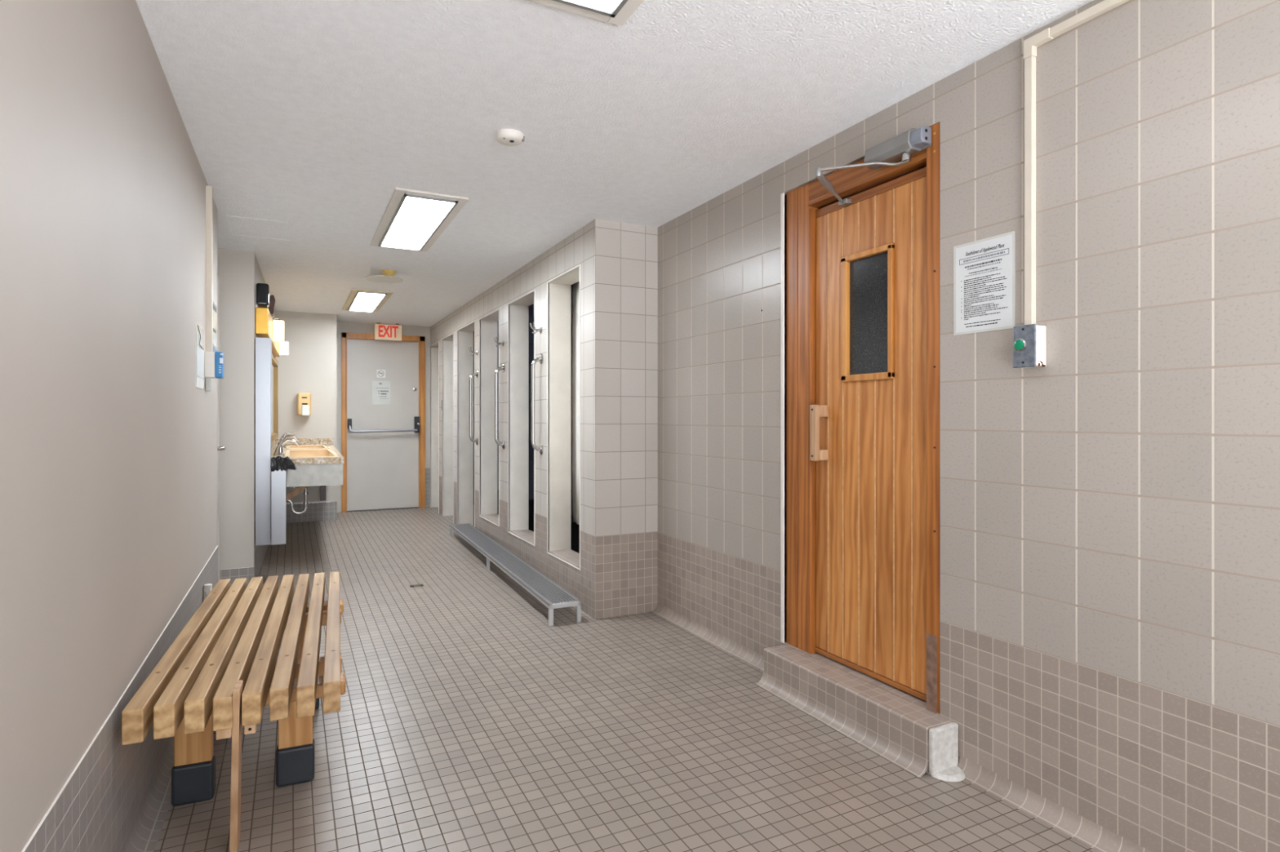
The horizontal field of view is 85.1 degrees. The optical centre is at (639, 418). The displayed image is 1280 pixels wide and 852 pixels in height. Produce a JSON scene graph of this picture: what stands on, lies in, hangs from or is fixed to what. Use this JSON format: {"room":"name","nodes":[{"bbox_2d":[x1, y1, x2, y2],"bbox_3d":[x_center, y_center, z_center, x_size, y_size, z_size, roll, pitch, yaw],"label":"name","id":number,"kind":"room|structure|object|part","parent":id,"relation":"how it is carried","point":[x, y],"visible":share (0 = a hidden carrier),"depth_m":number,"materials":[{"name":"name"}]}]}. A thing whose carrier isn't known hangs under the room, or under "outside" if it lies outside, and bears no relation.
{"room":"changing room","nodes":[
{"label":"changing room","id":0,"kind":"room"},
{"bbox_2d":[0,0,275,851],"bbox_3d":[-1.820,0.004,2.947,0.328,2.247,9.500,0,0,-27],"label":"wall","id":1,"kind":"structure","parent":0,"point":[108,436],"depth_m":1.48,"materials":[{"name":"beige paint"}]},
{"bbox_2d":[124,736,173,851],"bbox_3d":[-0.998,1.102,1.212,0.050,0.050,5.661,0,0,-26],"label":"trim","id":2,"kind":"structure","parent":1,"relation":"attached to","point":[144,837],"depth_m":1.98,"materials":[{"name":"grey tile"}]},
{"bbox_2d":[195,323,204,389],"bbox_3d":[-1.936,-0.267,3.074,0.007,0.270,0.260,0,0,-26],"label":"notice","id":3,"kind":"object","parent":1,"relation":"attached to","point":[199,331],"visible":1,"depth_m":3.05,"materials":[{"name":"paper"}]},
{"bbox_3d":[-1.932,-0.354,3.070,0.004,0.088,0.181,0,0,-26],"label":"cord","id":4,"kind":"part","parent":3,"relation":"part of","materials":[{"name":"grey paint"}]},
{"bbox_2d":[205,377,210,391],"bbox_3d":[-2.037,-0.159,3.292,0.018,0.064,0.030,0,0,-27],"label":"tape strip","id":5,"kind":"object","parent":1,"relation":"attached to","point":[207,380],"visible":1,"depth_m":3.28,"materials":[{"name":"paper"}]},
{"bbox_2d":[205,185,212,351],"bbox_3d":[-2.031,-0.701,3.287,0.028,0.783,0.027,0,0,-27],"label":"trim","id":6,"kind":"structure","parent":1,"relation":"attached to","point":[208,188],"depth_m":3.27,"materials":[{"name":"beige plastic"}]},
{"bbox_2d":[204,351,223,378],"bbox_3d":[-2.009,-0.250,3.294,0.073,0.122,0.095,0,0,-27],"label":"dispenser","id":7,"kind":"object","parent":1,"relation":"attached to","point":[214,362],"visible":0.98,"depth_m":3.26,"materials":[{"name":"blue plastic"}]},
{"bbox_2d":[212,300,217,347],"bbox_3d":[-2.183,-0.482,3.576,0.004,0.220,0.250,0,0,-26],"label":"poster","id":8,"kind":"object","parent":1,"relation":"attached to","point":[214,306],"visible":0.81,"depth_m":3.57,"materials":[{"name":"paper"}]},
{"bbox_2d":[212,303,216,333],"bbox_3d":[-2.183,-0.509,3.576,0.004,0.135,0.190,0,0,-26],"label":"print","id":9,"kind":"object","parent":8,"relation":"attached to","point":[214,307],"depth_m":3.57},
{"bbox_2d":[256,283,269,307],"bbox_3d":[-2.579,-0.840,4.770,0.078,0.151,0.120,0,0,-27],"label":"wall speaker","id":10,"kind":"object","parent":1,"relation":"attached to","point":[262,289],"visible":1,"depth_m":4.72},
{"bbox_2d":[255,337,271,546],"bbox_3d":[-2.560,0.156,4.745,0.097,1.400,0.103,0,0,-27],"label":"tall cabinet","id":11,"kind":"object","parent":1,"relation":"attached to","point":[263,345],"visible":0.9,"depth_m":4.70,"materials":[{"name":"silver metal"}]},
{"bbox_3d":[-2.518,-0.212,4.767,0.003,0.640,0.080,0,0,-27],"label":"door","id":12,"kind":"part","parent":11,"relation":"part of","materials":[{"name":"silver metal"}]},
{"bbox_2d":[271,469,286,545],"bbox_3d":[-2.440,0.566,4.714,0.088,0.540,0.215,0,0,-27],"label":"receptacle","id":13,"kind":"object","parent":11,"relation":"attached to","point":[278,478],"visible":0.81,"depth_m":4.62,"materials":[{"name":"silver metal"}]},
{"bbox_2d":[271,456,297,471],"bbox_3d":[-2.410,0.344,4.728,0.152,0.172,0.273,0,0,-27],"label":"bag","id":14,"kind":"object","parent":13,"relation":"in","point":[278,463],"visible":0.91,"depth_m":4.61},
{"bbox_2d":[267,294,275,316],"bbox_3d":[-2.781,-0.840,5.217,0.098,0.154,0.120,0,0,-27],"label":"wall bracket","id":15,"kind":"object","parent":1,"relation":"attached to","point":[272,300],"visible":0.56,"depth_m":5.18,"materials":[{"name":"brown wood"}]},
{"bbox_2d":[255,307,288,356],"bbox_3d":[-2.968,-0.666,5.681,0.156,0.189,1.982,0,0,-25],"label":"vanity light","id":16,"kind":"object","parent":1,"relation":"attached to","point":[266,326],"visible":1,"depth_m":5.25,"materials":[{"name":"gold metal"}]},
{"bbox_3d":[-2.741,-0.661,5.290,0.075,0.154,0.075,0,0,-27],"label":"lamp shade","id":17,"kind":"part","parent":16,"relation":"part of","materials":[{"name":"white glass"}]},
{"bbox_3d":[-3.200,-0.629,6.268,0.075,0.114,0.075,0,0,-27],"label":"lamp shade","id":18,"kind":"part","parent":16,"relation":"part of","materials":[{"name":"white glass"}]},
{"bbox_2d":[271,352,278,441],"bbox_3d":[-3.218,-0.187,6.072,0.035,0.770,2.182,0,0,-25],"label":"wall mirror","id":19,"kind":"object","parent":1,"relation":"attached to","point":[274,435],"visible":0.44,"depth_m":6.83,"materials":[{"name":"brown wood"}]},
{"bbox_3d":[-3.227,-0.187,6.067,0.015,0.670,2.061,0,0,-25],"label":"glass","id":20,"kind":"part","parent":19,"relation":"part of","materials":[{"name":"white mirror"}]},
{"bbox_2d":[275,438,333,445],"bbox_3d":[-3.547,0.248,7.378,0.563,0.071,0.022,0,0,-27],"label":"backsplash","id":21,"kind":"structure","parent":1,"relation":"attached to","point":[300,441],"depth_m":7.39,"materials":[{"name":"stone"}]},
{"bbox_2d":[271,438,343,487],"bbox_3d":[-2.965,0.346,6.146,0.563,0.267,2.759,0,0,-25],"label":"countertop","id":22,"kind":"structure","parent":1,"relation":"attached to","point":[310,472],"depth_m":4.97,"materials":[{"name":"stone"}]},
{"bbox_2d":[273,435,299,456],"bbox_3d":[-2.710,0.208,5.352,0.183,0.160,0.141,0,0,-27],"label":"faucet","id":23,"kind":"object","parent":22,"relation":"attached to","point":[278,451],"visible":0.99,"depth_m":5.36,"materials":[{"name":"silver metal"}]},
{"bbox_3d":[-2.735,0.214,5.291,0.024,0.149,0.090,0,0,36],"label":"handle","id":24,"kind":"part","parent":23,"relation":"part of","materials":[{"name":"silver metal"}]},
{"bbox_3d":[-2.724,0.160,5.382,0.111,0.064,0.025,0,0,-17],"label":"lever","id":25,"kind":"part","parent":23,"relation":"part of","materials":[{"name":"silver metal"}]},
{"bbox_2d":[279,431,297,448],"bbox_3d":[-3.374,0.208,6.681,0.183,0.160,0.141,0,0,-27],"label":"faucet","id":26,"kind":"object","parent":22,"relation":"attached to","point":[285,433],"visible":0.47,"depth_m":6.71,"materials":[{"name":"silver metal"}]},
{"bbox_2d":[286,486,308,501],"bbox_3d":[-2.679,0.597,5.313,0.321,0.234,0.040,0,0,-27],"label":"brace","id":27,"kind":"object","parent":22,"relation":"attached to","point":[299,489],"visible":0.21,"depth_m":5.32,"materials":[{"name":"brown wood"}]},
{"bbox_2d":[285,444,329,449],"bbox_3d":[-3.242,0.338,6.792,0.363,0.123,0.878,0,0,-27],"label":"sink basin","id":28,"kind":"object","parent":22,"relation":"in","point":[300,446],"visible":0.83,"depth_m":7.13,"materials":[{"name":"beige ceramic"}]},
{"bbox_2d":[284,449,340,458],"bbox_3d":[-2.623,0.338,5.553,0.363,0.123,1.248,0,0,-27],"label":"sink basin","id":29,"kind":"object","parent":22,"relation":"in","point":[292,454],"visible":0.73,"depth_m":6.06,"materials":[{"name":"beige ceramic"}]},
{"bbox_2d":[286,488,308,515],"bbox_3d":[-2.803,0.585,5.530,0.313,0.370,0.035,0,0,-27],"label":"trap","id":30,"kind":"object","parent":29,"relation":"attached to","point":[306,492],"visible":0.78,"depth_m":5.58,"materials":[{"name":"silver metal"}]},
{"bbox_2d":[217,248,254,586],"bbox_3d":[-2.754,0.004,4.592,0.381,2.247,0.003,0,0,-27],"label":"wall","id":31,"kind":"structure","parent":0,"point":[235,268],"depth_m":4.63,"materials":[{"name":"beige paint"}]},
{"bbox_2d":[275,311,337,523],"bbox_3d":[-3.670,0.004,7.667,0.593,2.247,0.603,0,0,-27],"label":"wall","id":32,"kind":"structure","parent":0,"point":[310,365],"depth_m":7.42,"materials":[{"name":"beige paint"}]},
{"bbox_2d":[297,392,311,416],"bbox_3d":[-3.530,-0.144,7.337,0.132,0.245,0.118,0,0,-27],"label":"soap dispenser","id":33,"kind":"object","parent":32,"relation":"attached to","point":[304,399],"visible":1,"depth_m":7.29,"materials":[{"name":"beige plastic"}]},
{"bbox_3d":[-3.500,-0.080,7.302,0.080,0.115,0.028,0,0,-27],"label":"push lever","id":34,"kind":"part","parent":33,"relation":"part of","materials":[{"name":"plastic"}]},
{"bbox_2d":[320,485,325,501],"bbox_3d":[-3.385,0.679,7.449,0.056,0.398,0.042,0,0,-27],"label":"support","id":35,"kind":"object","parent":32,"relation":"attached to","point":[322,488],"visible":0.36,"depth_m":7.43,"materials":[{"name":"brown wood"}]},
{"bbox_2d":[337,321,430,512],"bbox_3d":[-2.989,0.004,8.398,1.285,2.247,0.103,0,0,-27],"label":"door frame","id":36,"kind":"structure","parent":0,"point":[348,327],"depth_m":8.44,"materials":[{"name":"brown wood"}]},
{"bbox_2d":[341,332,425,512],"bbox_3d":[-3.056,0.051,8.330,0.940,2.095,0.086,0,0,-27],"label":"door","id":37,"kind":"structure","parent":36,"relation":"in","point":[386,470],"depth_m":8.32,"materials":[{"name":"beige paint"}]},
{"bbox_2d":[371,381,390,404],"bbox_3d":[-3.084,-0.303,8.311,0.210,0.282,0.004,0,0,-27],"label":"notice","id":38,"kind":"object","parent":37,"relation":"attached to","point":[380,390],"visible":1,"depth_m":8.31,"materials":[{"name":"paper"}]},
{"bbox_2d":[376,369,385,377],"bbox_3d":[-3.085,-0.532,8.311,0.099,0.094,0.003,0,0,-27],"label":"sticker","id":39,"kind":"object","parent":37,"relation":"attached to","point":[380,373],"visible":1,"depth_m":8.31,"materials":[{"name":"white paper"}]},
{"bbox_2d":[347,416,419,432],"bbox_3d":[-3.034,0.075,8.280,0.802,0.195,0.102,0,0,-27],"label":"bar","id":40,"kind":"object","parent":37,"relation":"attached to","point":[416,419],"visible":1,"depth_m":8.27,"materials":[{"name":"silver metal"}]},
{"bbox_2d":[473,331,474,505],"bbox_3d":[-0.770,0.004,6.610,1.165,2.247,5.288,0,0,-27],"label":"wall","id":41,"kind":"structure","parent":0,"point":[473,331],"depth_m":8.79,"materials":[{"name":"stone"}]},
{"bbox_2d":[497,320,498,514],"bbox_3d":[-0.892,0.004,6.743,1.065,2.247,0.100,0,0,-27],"label":"wall","id":42,"kind":"structure","parent":0,"point":[497,321],"depth_m":6.48,"materials":[{"name":"paint"}]},
{"bbox_2d":[430,225,586,613],"bbox_3d":[-1.369,0.004,6.327,0.160,2.247,5.058,0,0,-27],"label":"wall","id":43,"kind":"structure","parent":0,"point":[570,252],"depth_m":5.50,"materials":[{"name":"beige tile"}]},
{"bbox_2d":[430,342,439,513],"bbox_3d":[-2.442,0.121,8.300,0.015,2.013,0.568,0,0,-27],"label":"trim","id":44,"kind":"structure","parent":43,"relation":"attached to","point":[437,342],"depth_m":8.04,"materials":[{"name":"white metal"}]},
{"bbox_2d":[442,333,453,524],"bbox_3d":[-2.085,0.117,7.586,0.015,2.022,0.603,0,0,-27],"label":"trim","id":45,"kind":"structure","parent":43,"relation":"attached to","point":[453,333],"depth_m":7.31,"materials":[{"name":"white metal"}]},
{"bbox_2d":[457,320,475,527],"bbox_3d":[-1.699,0.112,6.814,0.015,2.032,0.768,0,0,-27],"label":"trim","id":46,"kind":"structure","parent":43,"relation":"attached to","point":[474,321],"depth_m":6.70,"materials":[{"name":"white metal"}]},
{"bbox_2d":[468,346,477,355],"bbox_3d":[-1.524,-0.611,6.380,0.071,0.076,0.074,0,0,-27],"label":"robe hook","id":47,"kind":"object","parent":43,"relation":"attached to","point":[471,351],"visible":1,"depth_m":6.38,"materials":[{"name":"silver metal"}]},
{"bbox_2d":[469,370,478,445],"bbox_3d":[-1.521,-0.096,6.370,0.078,0.689,0.072,0,0,-27],"label":"grab bar","id":48,"kind":"object","parent":43,"relation":"attached to","point":[476,374],"visible":1,"depth_m":6.35,"materials":[{"name":"silver metal"}]},
{"bbox_2d":[479,308,499,526],"bbox_3d":[-1.297,-0.004,6.010,0.015,1.785,0.670,0,0,-27],"label":"trim","id":49,"kind":"structure","parent":43,"relation":"attached to","point":[495,311],"depth_m":6.02,"materials":[{"name":"white metal"}]},
{"bbox_2d":[480,514,498,524],"bbox_3d":[-1.229,0.877,6.045,0.162,0.006,0.650,0,0,-27],"label":"trim","id":50,"kind":"structure","parent":43,"relation":"attached to","point":[494,518],"depth_m":6.12,"materials":[{"name":"beige tile"}]},
{"bbox_2d":[493,337,504,346],"bbox_3d":[-1.127,-0.611,5.584,0.071,0.076,0.074,0,0,-27],"label":"robe hook","id":51,"kind":"object","parent":43,"relation":"attached to","point":[502,344],"visible":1,"depth_m":5.58,"materials":[{"name":"silver metal"}]},
{"bbox_2d":[494,363,505,448],"bbox_3d":[-1.123,-0.096,5.574,0.078,0.689,0.072,0,0,-27],"label":"grab bar","id":52,"kind":"object","parent":43,"relation":"attached to","point":[502,444],"visible":1,"depth_m":5.55,"materials":[{"name":"silver metal"}]},
{"bbox_2d":[507,289,534,546],"bbox_3d":[-0.880,-0.002,5.176,0.015,1.796,0.667,0,0,-27],"label":"trim","id":53,"kind":"structure","parent":43,"relation":"attached to","point":[532,291],"depth_m":5.46,"materials":[{"name":"white metal"}]},
{"bbox_2d":[508,529,533,544],"bbox_3d":[-0.812,0.885,5.210,0.162,0.006,0.647,0,0,-27],"label":"trim","id":54,"kind":"structure","parent":43,"relation":"attached to","point":[526,535],"depth_m":5.31,"materials":[{"name":"beige tile"}]},
{"bbox_2d":[529,322,542,333],"bbox_3d":[-0.705,-0.611,4.740,0.071,0.076,0.074,0,0,-27],"label":"robe hook","id":55,"kind":"object","parent":43,"relation":"attached to","point":[540,330],"visible":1,"depth_m":4.74,"materials":[{"name":"silver metal"}]},
{"bbox_2d":[530,353,543,454],"bbox_3d":[-0.701,-0.096,4.731,0.078,0.689,0.072,0,0,-27],"label":"grab bar","id":56,"kind":"object","parent":43,"relation":"attached to","point":[540,359],"visible":1,"depth_m":4.71,"materials":[{"name":"silver metal"}]},
{"bbox_2d":[546,264,580,570],"bbox_3d":[-0.479,-0.004,4.374,0.015,1.805,0.588,0,0,-27],"label":"trim","id":57,"kind":"structure","parent":43,"relation":"attached to","point":[578,266],"depth_m":4.63,"materials":[{"name":"white metal"}]},
{"bbox_2d":[547,549,579,568],"bbox_3d":[-0.411,0.887,4.409,0.162,0.006,0.568,0,0,-27],"label":"trim","id":58,"kind":"structure","parent":43,"relation":"attached to","point":[570,556],"depth_m":4.47,"materials":[{"name":"beige tile"}]},
{"bbox_2d":[528,303,533,531],"bbox_3d":[-0.499,0.004,5.956,1.065,2.247,0.100,0,0,-27],"label":"wall","id":59,"kind":"structure","parent":0,"point":[531,307],"depth_m":5.70,"materials":[{"name":"stone"}]},
{"bbox_2d":[570,284,579,553],"bbox_3d":[-0.051,0.004,5.061,1.065,2.247,0.100,0,0,-27],"label":"wall","id":60,"kind":"structure","parent":0,"point":[575,528],"depth_m":4.80,"materials":[{"name":"stone"}]},
{"bbox_2d":[135,0,1093,327],"bbox_3d":[-0.827,-1.169,3.891,4.400,0.100,10.300,0,0,-27],"label":"ceiling","id":61,"kind":"structure","parent":0,"point":[310,115],"depth_m":2.48,"materials":[{"name":"white paint"}]},
{"bbox_2d":[224,215,291,241],"bbox_3d":[-2.245,-1.118,4.121,0.330,0.002,0.460,0,0,-27],"label":"ceiling hatch","id":62,"kind":"object","parent":61,"relation":"attached to","point":[225,216],"visible":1,"depth_m":4.08,"materials":[{"name":"white paint"}]},
{"bbox_2d":[342,288,393,312],"bbox_3d":[-2.613,-1.108,6.654,0.338,0.022,1.260,0,0,-27],"label":"recessed light","id":63,"kind":"object","parent":61,"relation":"in","point":[358,300],"visible":1,"depth_m":6.54,"materials":[{"name":"beige plastic"}]},
{"bbox_2d":[350,293,384,311],"bbox_3d":[-2.613,-1.113,6.654,0.218,0.008,1.140,0,0,-27],"label":"diffuser","id":64,"kind":"object","parent":63,"relation":"attached to","point":[359,301],"depth_m":6.63,"materials":[{"name":"white plastic"}]},
{"bbox_2d":[364,269,403,283],"bbox_3d":[-1.959,-1.089,5.349,0.276,0.060,0.276,0,0,-27],"label":"ceiling vent","id":65,"kind":"object","parent":61,"relation":"in","point":[388,277],"visible":1,"depth_m":5.30,"materials":[{"name":"plastic"}]},
{"bbox_2d":[374,322,401,341],"bbox_3d":[-2.965,-1.019,8.216,0.300,0.200,0.052,0,0,-27],"label":"exit sign","id":66,"kind":"object","parent":61,"relation":"hanging from","point":[382,332],"visible":1,"depth_m":8.19,"materials":[{"name":"beige plastic"}]},
{"bbox_2d":[369,187,469,251],"bbox_3d":[-1.299,-1.108,4.007,0.356,0.022,1.230,0,0,-27],"label":"recessed light","id":67,"kind":"object","parent":61,"relation":"in","point":[411,220],"visible":1,"depth_m":3.88,"materials":[{"name":"white plastic"}]},
{"bbox_2d":[382,196,453,248],"bbox_3d":[-1.299,-1.113,4.007,0.236,0.008,1.110,0,0,-27],"label":"diffuser","id":68,"kind":"object","parent":67,"relation":"attached to","point":[414,221],"depth_m":3.92,"materials":[{"name":"white plastic"}]},
{"bbox_2d":[496,128,524,146],"bbox_3d":[-0.512,-1.103,2.751,0.108,0.033,0.108,0,0,-27],"label":"smoke detector","id":69,"kind":"object","parent":61,"relation":"attached to","point":[508,137],"visible":1,"depth_m":2.72,"materials":[{"name":"white plastic"}]},
{"bbox_2d":[527,0,644,26],"bbox_3d":[0.064,-1.108,1.345,0.358,0.022,1.228,0,0,-27],"label":"recessed light","id":70,"kind":"object","parent":61,"relation":"in","point":[617,12],"visible":1,"depth_m":1.88,"materials":[{"name":"white plastic"}]},
{"bbox_2d":[578,0,618,9],"bbox_3d":[0.064,-1.113,1.345,0.238,0.008,1.108,0,0,-27],"label":"diffuser","id":71,"kind":"object","parent":70,"relation":"attached to","point":[583,4],"depth_m":1.86,"materials":[{"name":"white plastic"}]},
{"bbox_2d":[586,218,657,619],"bbox_3d":[-0.045,0.004,4.089,0.527,2.247,0.130,0,0,-27],"label":"wall column","id":72,"kind":"structure","parent":0,"point":[622,258],"depth_m":3.99,"materials":[{"name":"beige tile"}]},
{"bbox_2d":[154,505,1097,851],"bbox_3d":[-0.827,1.109,3.891,4.400,0.037,10.300,0,0,-27],"label":"floor","id":73,"kind":"structure","parent":0,"point":[466,721],"depth_m":2.35,"materials":[{"name":"beige tile"}]},
{"bbox_2d":[204,583,212,599],"bbox_3d":[-1.956,0.941,3.159,0.032,0.375,0.031,0,0,-27],"label":"pipe stub","id":74,"kind":"object","parent":73,"relation":"on","point":[207,588],"visible":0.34,"depth_m":3.15,"materials":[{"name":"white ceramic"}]},
{"bbox_2d":[121,571,346,851],"bbox_3d":[-1.261,0.893,2.363,0.480,0.470,1.452,0,0,-23],"label":"slatted bench","id":75,"kind":"object","parent":73,"relation":"on","point":[220,674],"visible":1,"depth_m":2.03,"materials":[{"name":"brown wood"}]},
{"bbox_3d":[-1.320,0.958,2.064,0.094,0.301,0.038,0,0,-23],"label":"leg","id":76,"kind":"part","parent":75,"relation":"part of","materials":[{"name":"brown wood"}]},
{"bbox_3d":[-1.030,0.893,1.779,0.027,0.470,0.200,0,0,-32],"label":"board leg","id":77,"kind":"part","parent":75,"relation":"part of","materials":[{"name":"brown wood"}]},
{"bbox_3d":[-1.071,0.958,2.171,0.095,0.301,0.038,0,0,-23],"label":"leg","id":78,"kind":"part","parent":75,"relation":"part of","materials":[{"name":"brown wood"}]},
{"bbox_3d":[-1.301,0.958,2.704,0.095,0.301,0.038,0,0,-23],"label":"leg","id":79,"kind":"part","parent":75,"relation":"part of","materials":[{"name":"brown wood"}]},
{"bbox_3d":[-1.166,0.782,2.129,0.470,0.048,0.047,0,0,-23],"label":"leg rail","id":80,"kind":"part","parent":75,"relation":"part of","materials":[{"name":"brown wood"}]},
{"bbox_3d":[-1.396,0.782,2.662,0.470,0.048,0.047,0,0,-23],"label":"leg rail","id":81,"kind":"part","parent":75,"relation":"part of","materials":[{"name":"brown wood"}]},
{"bbox_2d":[409,584,423,587],"bbox_3d":[-1.503,1.126,4.694,0.086,0.004,0.050,0,0,-27],"label":"floor drain","id":82,"kind":"object","parent":73,"relation":"on","point":[416,585],"visible":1,"depth_m":4.68,"materials":[{"name":"silver metal"}]},
{"bbox_2d":[449,523,581,626],"bbox_3d":[-1.065,1.068,5.235,0.186,0.120,3.120,0,0,-25],"label":"step","id":83,"kind":"structure","parent":73,"relation":"on","point":[552,595],"depth_m":4.56,"materials":[{"name":"silver metal"}]},
{"bbox_3d":[-1.129,1.082,5.184,0.024,0.092,0.022,0,0,-25],"label":"leg","id":84,"kind":"part","parent":83,"relation":"part of","materials":[{"name":"silver metal"}]},
{"bbox_3d":[-0.485,1.082,3.797,0.024,0.092,0.022,0,0,-25],"label":"leg","id":85,"kind":"part","parent":83,"relation":"part of","materials":[{"name":"silver metal"}]},
{"bbox_3d":[-0.341,1.082,3.864,0.024,0.092,0.022,0,0,-25],"label":"leg","id":86,"kind":"part","parent":83,"relation":"part of","materials":[{"name":"silver metal"}]},
{"bbox_2d":[755,644,964,782],"bbox_3d":[0.770,1.054,2.577,0.162,0.148,0.939,0,0,-27],"label":"step","id":87,"kind":"structure","parent":73,"relation":"on","point":[915,739],"depth_m":2.45,"materials":[{"name":"beige tile"}]},
{"bbox_2d":[657,0,1279,851],"bbox_3d":[1.216,0.004,2.012,0.130,2.247,5.112,0,0,-27],"label":"wall","id":88,"kind":"structure","parent":0,"point":[1110,508],"depth_m":1.88,"materials":[{"name":"beige tile"}]},
{"bbox_2d":[651,603,764,671],"bbox_3d":[0.348,1.105,3.551,0.045,0.045,1.182,0,0,-27],"label":"trim","id":89,"kind":"structure","parent":88,"relation":"attached to","point":[736,650],"depth_m":3.52,"materials":[{"name":"beige tile"}]},
{"bbox_2d":[780,192,786,643],"bbox_3d":[0.631,-0.002,3.052,0.026,1.965,0.022,0,0,-27],"label":"trim","id":90,"kind":"structure","parent":88,"relation":"attached to","point":[782,195],"depth_m":3.04,"materials":[{"name":"white metal"}]},
{"bbox_2d":[786,121,940,714],"bbox_3d":[0.848,-0.001,2.693,0.154,1.966,0.814,0,0,-27],"label":"door","id":91,"kind":"structure","parent":88,"relation":"in","point":[863,276],"depth_m":2.65,"materials":[{"name":"brown wood"}]},
{"bbox_3d":[0.729,0.059,2.838,0.068,0.228,0.040,0,0,-27],"label":"handle","id":92,"kind":"part","parent":91,"relation":"part of","materials":[{"name":"brown wood"}]},
{"bbox_3d":[0.876,0.053,2.651,0.032,1.841,0.592,0,0,-27],"label":"rail","id":93,"kind":"part","parent":91,"relation":"part of","materials":[{"name":"brown wood"}]},
{"bbox_2d":[814,125,931,206],"bbox_3d":[0.788,-0.911,2.498,0.270,0.146,0.456,0,0,-27],"label":"door closer","id":94,"kind":"object","parent":91,"relation":"attached to","point":[901,147],"depth_m":2.43,"materials":[{"name":"grey metal"}]},
{"bbox_3d":[0.790,-0.895,2.461,0.314,0.038,0.039,0,0,25],"label":"arm","id":95,"kind":"part","parent":94,"relation":"part of","materials":[{"name":"silver metal"}]},
{"bbox_3d":[0.924,-0.947,2.452,0.006,0.066,0.240,0,0,-27],"label":"plate","id":96,"kind":"part","parent":94,"relation":"part of","materials":[{"name":"grey paint"}]},
{"bbox_2d":[953,231,1015,335],"bbox_3d":[1.065,-0.412,2.165,0.003,0.288,0.213,0,0,-27],"label":"notice","id":97,"kind":"object","parent":88,"relation":"attached to","point":[984,269],"visible":1,"depth_m":2.16,"materials":[{"name":"paper"}]},
{"bbox_2d":[1013,324,1045,368],"bbox_3d":[1.113,-0.205,2.000,0.064,0.121,0.069,0,0,-27],"label":"box","id":98,"kind":"object","parent":88,"relation":"attached to","point":[1028,340],"visible":1,"depth_m":1.98,"materials":[{"name":"grey metal"}]},
{"bbox_2d":[956,755,1151,851],"bbox_3d":[1.644,1.105,0.959,0.045,0.045,2.845,0,0,-27],"label":"trim","id":99,"kind":"structure","parent":88,"relation":"attached to","point":[1083,830],"depth_m":1.97,"materials":[{"name":"beige tile"}]},
{"bbox_2d":[1023,0,1129,324],"bbox_3d":[1.702,-0.679,0.870,0.022,0.833,2.594,0,0,-27],"label":"conduit","id":100,"kind":"object","parent":88,"relation":"attached to","point":[1030,45],"visible":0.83,"depth_m":2.01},
{"label":"wall","id":101,"kind":"structure","parent":0,"visible":0},
{"bbox_2d":[217,275,226,581],"bbox_3d":[-2.527,0.108,4.159,0.130,2.020,0.860,0,0,-27],"label":"door","id":102,"kind":"structure","parent":101,"relation":"in","point":[219,448],"depth_m":4.44,"materials":[{"name":"beige paint"}]},
{"bbox_3d":[-2.396,0.171,3.953,0.080,0.052,0.146,0,0,-27],"label":"lever","id":103,"kind":"part","parent":102,"relation":"part of","materials":[{"name":"silver metal"}]},
{"bbox_3d":[-0.303,-0.932,4.456,0.024,0.024,0.753,0,0,-27],"label":"curtain rod","id":104,"kind":"object","parent":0,"visible":0},
{"bbox_2d":[571,281,579,524],"bbox_3d":[-0.339,-0.107,4.520,0.031,1.630,0.559,0,0,-27],"label":"shower curtain","id":105,"kind":"object","parent":104,"relation":"hanging from","point":[575,286],"visible":0.19,"depth_m":4.73,"materials":[{"name":"white fabric"}]}
]}

